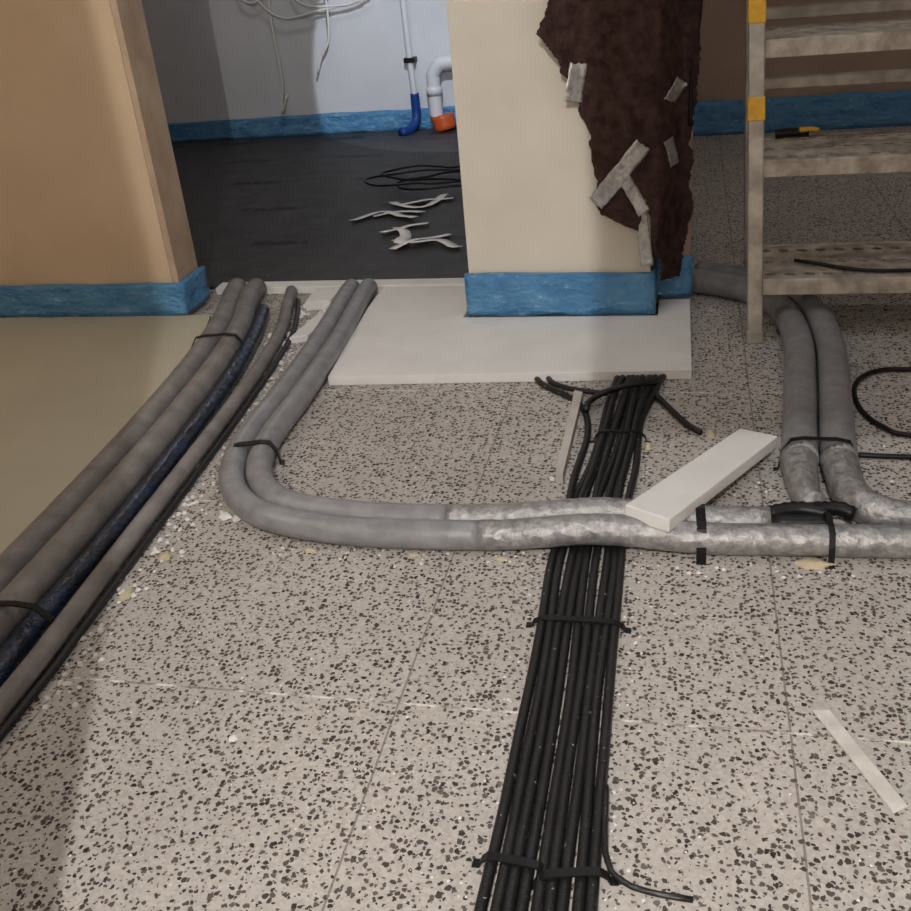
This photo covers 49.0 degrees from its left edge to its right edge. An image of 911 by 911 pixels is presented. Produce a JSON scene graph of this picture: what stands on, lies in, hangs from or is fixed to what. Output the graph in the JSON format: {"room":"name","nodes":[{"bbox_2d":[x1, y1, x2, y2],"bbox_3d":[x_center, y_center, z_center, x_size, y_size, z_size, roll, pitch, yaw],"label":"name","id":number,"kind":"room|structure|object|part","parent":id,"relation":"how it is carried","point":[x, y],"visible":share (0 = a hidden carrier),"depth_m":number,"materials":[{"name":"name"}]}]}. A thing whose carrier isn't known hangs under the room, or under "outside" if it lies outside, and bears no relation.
{"room":"building renovation site","nodes":[
{"label":"building renovation site","id":0,"kind":"room"},
{"bbox_2d":[0,0,172,285],"bbox_3d":[-2.277,-1.721,3.466,2.370,2.600,0.170,1,28,13],"label":"wall","id":1,"kind":"structure","parent":0,"point":[78,206],"depth_m":3.52,"materials":[{"name":"paint"}]},
{"bbox_2d":[0,266,210,317],"bbox_3d":[-2.145,-0.644,4.018,2.410,0.131,0.208,1,28,13],"label":"baseboard","id":2,"kind":"structure","parent":1,"relation":"attached to","point":[182,298],"depth_m":3.75,"materials":[{"name":"blue plastic"}]},
{"bbox_2d":[110,0,204,314],"bbox_3d":[-1.109,-1.696,3.204,0.023,2.600,0.166,1,28,13],"label":"trim","id":3,"kind":"structure","parent":1,"relation":"attached to","point":[128,15],"depth_m":3.49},
{"bbox_2d":[141,0,454,122],"bbox_3d":[-0.929,-3.397,6.392,3.650,2.600,0.100,1,28,13],"label":"wall","id":4,"kind":"structure","parent":0,"point":[214,59],"depth_m":6.76,"materials":[{"name":"white paint"}]},
{"bbox_2d":[241,0,362,113],"bbox_3d":[-1.011,-2.886,6.541,0.959,1.227,0.036,1,28,13],"label":"hanging cables","id":5,"kind":"object","parent":4,"relation":"hanging from","point":[326,6],"visible":1,"depth_m":6.56,"materials":[{"name":"white plastic"}]},
{"bbox_2d":[167,106,456,141],"bbox_3d":[-0.891,-2.294,6.916,3.440,0.144,0.026,1,28,13],"label":"baseboard","id":6,"kind":"structure","parent":4,"relation":"attached to","point":[379,120],"depth_m":6.95,"materials":[{"name":"blue plastic"}]},
{"bbox_2d":[398,0,420,135],"bbox_3d":[-0.398,-3.261,6.148,0.089,2.503,0.250,8,31,24],"label":"conduit riser","id":7,"kind":"object","parent":4,"relation":"attached to","point":[413,126],"visible":0.99,"depth_m":6.61,"materials":[{"name":"grey plastic"}]},
{"bbox_2d":[0,126,910,910],"bbox_3d":[-0.220,-0.001,2.674,6.800,0.072,9.700,1,28,13],"label":"floor","id":8,"kind":"structure","parent":0,"point":[93,774],"depth_m":1.87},
{"bbox_2d":[0,315,210,553],"bbox_3d":[-2.336,0.229,2.557,2.732,0.020,3.225,1,28,13],"label":"board","id":9,"kind":"object","parent":8,"relation":"on","point":[69,385],"visible":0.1,"depth_m":3.15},
{"bbox_2d":[0,278,300,742],"bbox_3d":[-0.847,0.027,2.594,0.392,0.087,2.915,-1,28,8],"label":"pipe","id":10,"kind":"object","parent":8,"relation":"on","point":[53,573],"visible":1,"depth_m":2.42,"materials":[{"name":"grey plastic"}]},
{"bbox_2d":[290,313,323,343],"bbox_3d":[-0.502,-0.445,3.488,0.075,0.024,0.238,1,28,13],"label":"wedge","id":11,"kind":"object","parent":8,"relation":"on","point":[303,333],"depth_m":3.43,"materials":[{"name":"white plastic"}]},
{"bbox_2d":[305,287,339,310],"bbox_3d":[-0.496,-0.585,3.742,0.110,0.034,0.169,1,28,13],"label":"wedge","id":12,"kind":"object","parent":8,"relation":"on","point":[320,297],"depth_m":3.70,"materials":[{"name":"white plastic"}]},
{"bbox_2d":[216,278,464,294],"bbox_3d":[-0.407,-0.653,3.859,1.090,0.030,0.072,1,28,13],"label":"threshold strip","id":13,"kind":"object","parent":8,"relation":"on","point":[273,287],"visible":0.41,"depth_m":3.85,"materials":[{"name":"white plastic"}]},
{"bbox_2d":[349,193,462,248],"bbox_3d":[-0.243,-1.069,4.591,0.508,0.024,0.979,-6,28,0],"label":"strips","id":14,"kind":"object","parent":8,"relation":"on","point":[403,239],"visible":1,"depth_m":4.53,"materials":[{"name":"white"}]},
{"bbox_2d":[363,164,461,189],"bbox_3d":[-0.053,-1.476,5.272,0.874,0.072,0.452,1,28,13],"label":"cable","id":15,"kind":"object","parent":8,"relation":"on","point":[450,169],"visible":0.58,"depth_m":5.29,"materials":[{"name":"black plastic"}]},
{"bbox_2d":[426,55,456,131],"bbox_3d":[-0.004,-2.378,6.566,0.385,0.487,0.158,1,28,13],"label":"drain pipe","id":16,"kind":"object","parent":8,"relation":"on","point":[441,122],"visible":0.76,"depth_m":6.57,"materials":[{"name":"grey plastic"}]},
{"bbox_2d":[426,85,441,95],"bbox_3d":[-0.141,-2.406,6.595,0.106,0.050,0.104,1,28,13],"label":"socket","id":17,"kind":"object","parent":16,"relation":"attached to","point":[431,90],"depth_m":6.56,"materials":[{"name":"grey plastic"}]},
{"bbox_2d":[13,304,909,909],"bbox_3d":[0.271,0.063,2.393,2.310,0.015,2.749,1,28,13],"label":"polystyrene crumbs","id":18,"kind":"object","parent":8,"relation":"on","point":[224,515],"visible":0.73,"depth_m":2.15,"materials":[{"name":"white plastic"}]},
{"bbox_2d":[119,429,836,600],"bbox_3d":[0.173,0.122,2.299,1.775,0.015,0.840,1,28,13],"label":"residue","id":19,"kind":"object","parent":8,"relation":"on","point":[807,563],"visible":0.81,"depth_m":2.13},
{"bbox_2d":[328,286,691,384],"bbox_3d":[0.196,-0.414,3.294,1.133,0.029,0.838,1,28,13],"label":"slab","id":20,"kind":"object","parent":8,"relation":"on","point":[415,334],"depth_m":3.14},
{"bbox_2d":[446,0,651,316],"bbox_3d":[0.308,-1.755,3.053,0.597,2.600,0.680,1,28,13],"label":"pillar","id":21,"kind":"structure","parent":8,"relation":"on","point":[528,180],"depth_m":3.13,"materials":[{"name":"beige paint"}]},
{"bbox_2d":[464,254,692,316],"bbox_3d":[0.415,-0.571,3.362,0.744,0.152,0.183,1,28,13],"label":"baseboard","id":22,"kind":"structure","parent":21,"relation":"attached to","point":[488,293],"depth_m":3.31,"materials":[{"name":"blue plastic"}]},
{"bbox_2d":[536,0,702,280],"bbox_3d":[0.501,-1.101,2.937,0.517,1.279,0.114,-12,28,-11],"label":"sheet","id":23,"kind":"object","parent":21,"relation":"attached to","point":[631,67],"visible":1,"depth_m":2.96,"materials":[{"name":"brown fabric"}]},
{"bbox_2d":[652,115,693,303],"bbox_3d":[0.677,-1.787,3.044,0.125,2.600,0.515,1,28,13],"label":"wall","id":24,"kind":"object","parent":21,"relation":"attached to","point":[687,245],"depth_m":3.32,"materials":[{"name":"beige paint"}]},
{"bbox_2d":[218,278,910,568],"bbox_3d":[0.241,-0.002,2.445,1.294,0.088,3.057,-28,35,-36],"label":"insulated pipe pair","id":25,"kind":"object","parent":8,"relation":"on","point":[261,502],"visible":0.99,"depth_m":2.17},
{"bbox_2d":[625,429,777,531],"bbox_3d":[0.565,0.046,2.251,0.339,0.082,0.519,1,28,13],"label":"polystyrene offcut","id":26,"kind":"object","parent":25,"relation":"on","point":[668,503],"depth_m":2.20,"materials":[{"name":"white plastic"}]},
{"bbox_2d":[555,390,582,483],"bbox_3d":[0.298,-0.058,2.602,0.024,0.029,0.480,1,28,13],"label":"strip","id":27,"kind":"object","parent":8,"relation":"on","point":[574,413],"visible":1,"depth_m":2.56,"materials":[{"name":"white plastic"}]},
{"bbox_2d":[471,374,702,910],"bbox_3d":[0.220,0.334,1.858,0.484,0.045,2.462,1,28,13],"label":"bundle","id":28,"kind":"object","parent":8,"relation":"on","point":[551,886],"visible":0.94,"depth_m":1.68,"materials":[{"name":"black plastic"}]},
{"bbox_2d":[744,0,910,343],"bbox_3d":[1.220,-1.323,2.819,0.832,1.900,0.647,1,28,13],"label":"ladder","id":29,"kind":"object","parent":8,"relation":"on","point":[762,42],"visible":0.98,"depth_m":2.99,"materials":[{"name":"beige wood"}]},
{"bbox_3d":[0.911,-1.435,3.087,0.114,1.900,0.035,9,31,25],"label":"rail","id":30,"kind":"part","parent":29,"relation":"part of","materials":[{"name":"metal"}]},
{"bbox_3d":[0.844,-1.276,2.799,0.048,1.900,0.419,-3,28,4],"label":"rail","id":31,"kind":"part","parent":29,"relation":"part of","materials":[{"name":"wood"}]},
{"bbox_2d":[775,126,819,138],"bbox_3d":[1.076,-1.018,3.147,0.134,0.035,0.042,1,28,13],"label":"knife","id":32,"kind":"object","parent":29,"relation":"on","point":[795,131],"visible":1,"depth_m":3.15,"materials":[{"name":"black plastic"}]},
{"bbox_3d":[1.062,-1.018,3.155,0.104,0.030,0.033,1,28,13],"label":"handle","id":33,"kind":"part","parent":32,"relation":"part of","materials":[{"name":"black plastic"}]},
{"bbox_2d":[813,710,907,813],"bbox_3d":[0.628,0.473,1.561,0.113,0.005,0.210,1,28,13],"label":"strip","id":34,"kind":"object","parent":8,"relation":"on","point":[867,768],"depth_m":1.55,"materials":[{"name":"white plastic"}]},
{"bbox_2d":[852,367,910,437],"bbox_3d":[1.224,-0.140,2.599,0.357,0.012,0.439,1,28,13],"label":"cable","id":35,"kind":"object","parent":8,"relation":"on","point":[859,407],"visible":0.99,"depth_m":2.63,"materials":[{"name":"black plastic"}]},
{"bbox_2d":[858,452,910,459],"bbox_3d":[1.191,0.007,2.328,0.496,0.012,0.017,2,29,14],"label":"cable","id":36,"kind":"object","parent":8,"relation":"on","point":[861,454],"visible":0.88,"depth_m":2.37,"materials":[{"name":"black plastic"}]},
{"bbox_2d":[692,260,910,524],"bbox_3d":[1.280,-0.260,2.740,1.313,0.091,1.703,1,28,13],"label":"insulated pipe","id":37,"kind":"object","parent":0,"point":[804,322],"depth_m":2.46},
{"bbox_2d":[696,0,910,100],"bbox_3d":[2.262,-3.035,5.116,3.150,2.600,0.100,1,28,13],"label":"wall","id":38,"kind":"structure","parent":0,"point":[721,76],"depth_m":5.59,"materials":[{"name":"brown paint"}]},
{"bbox_2d":[693,90,910,135],"bbox_3d":[2.346,-1.943,5.616,3.121,0.199,0.024,1,28,13],"label":"baseboard","id":39,"kind":"structure","parent":38,"relation":"attached to","point":[846,110],"depth_m":5.68,"materials":[{"name":"blue plastic"}]}
]}

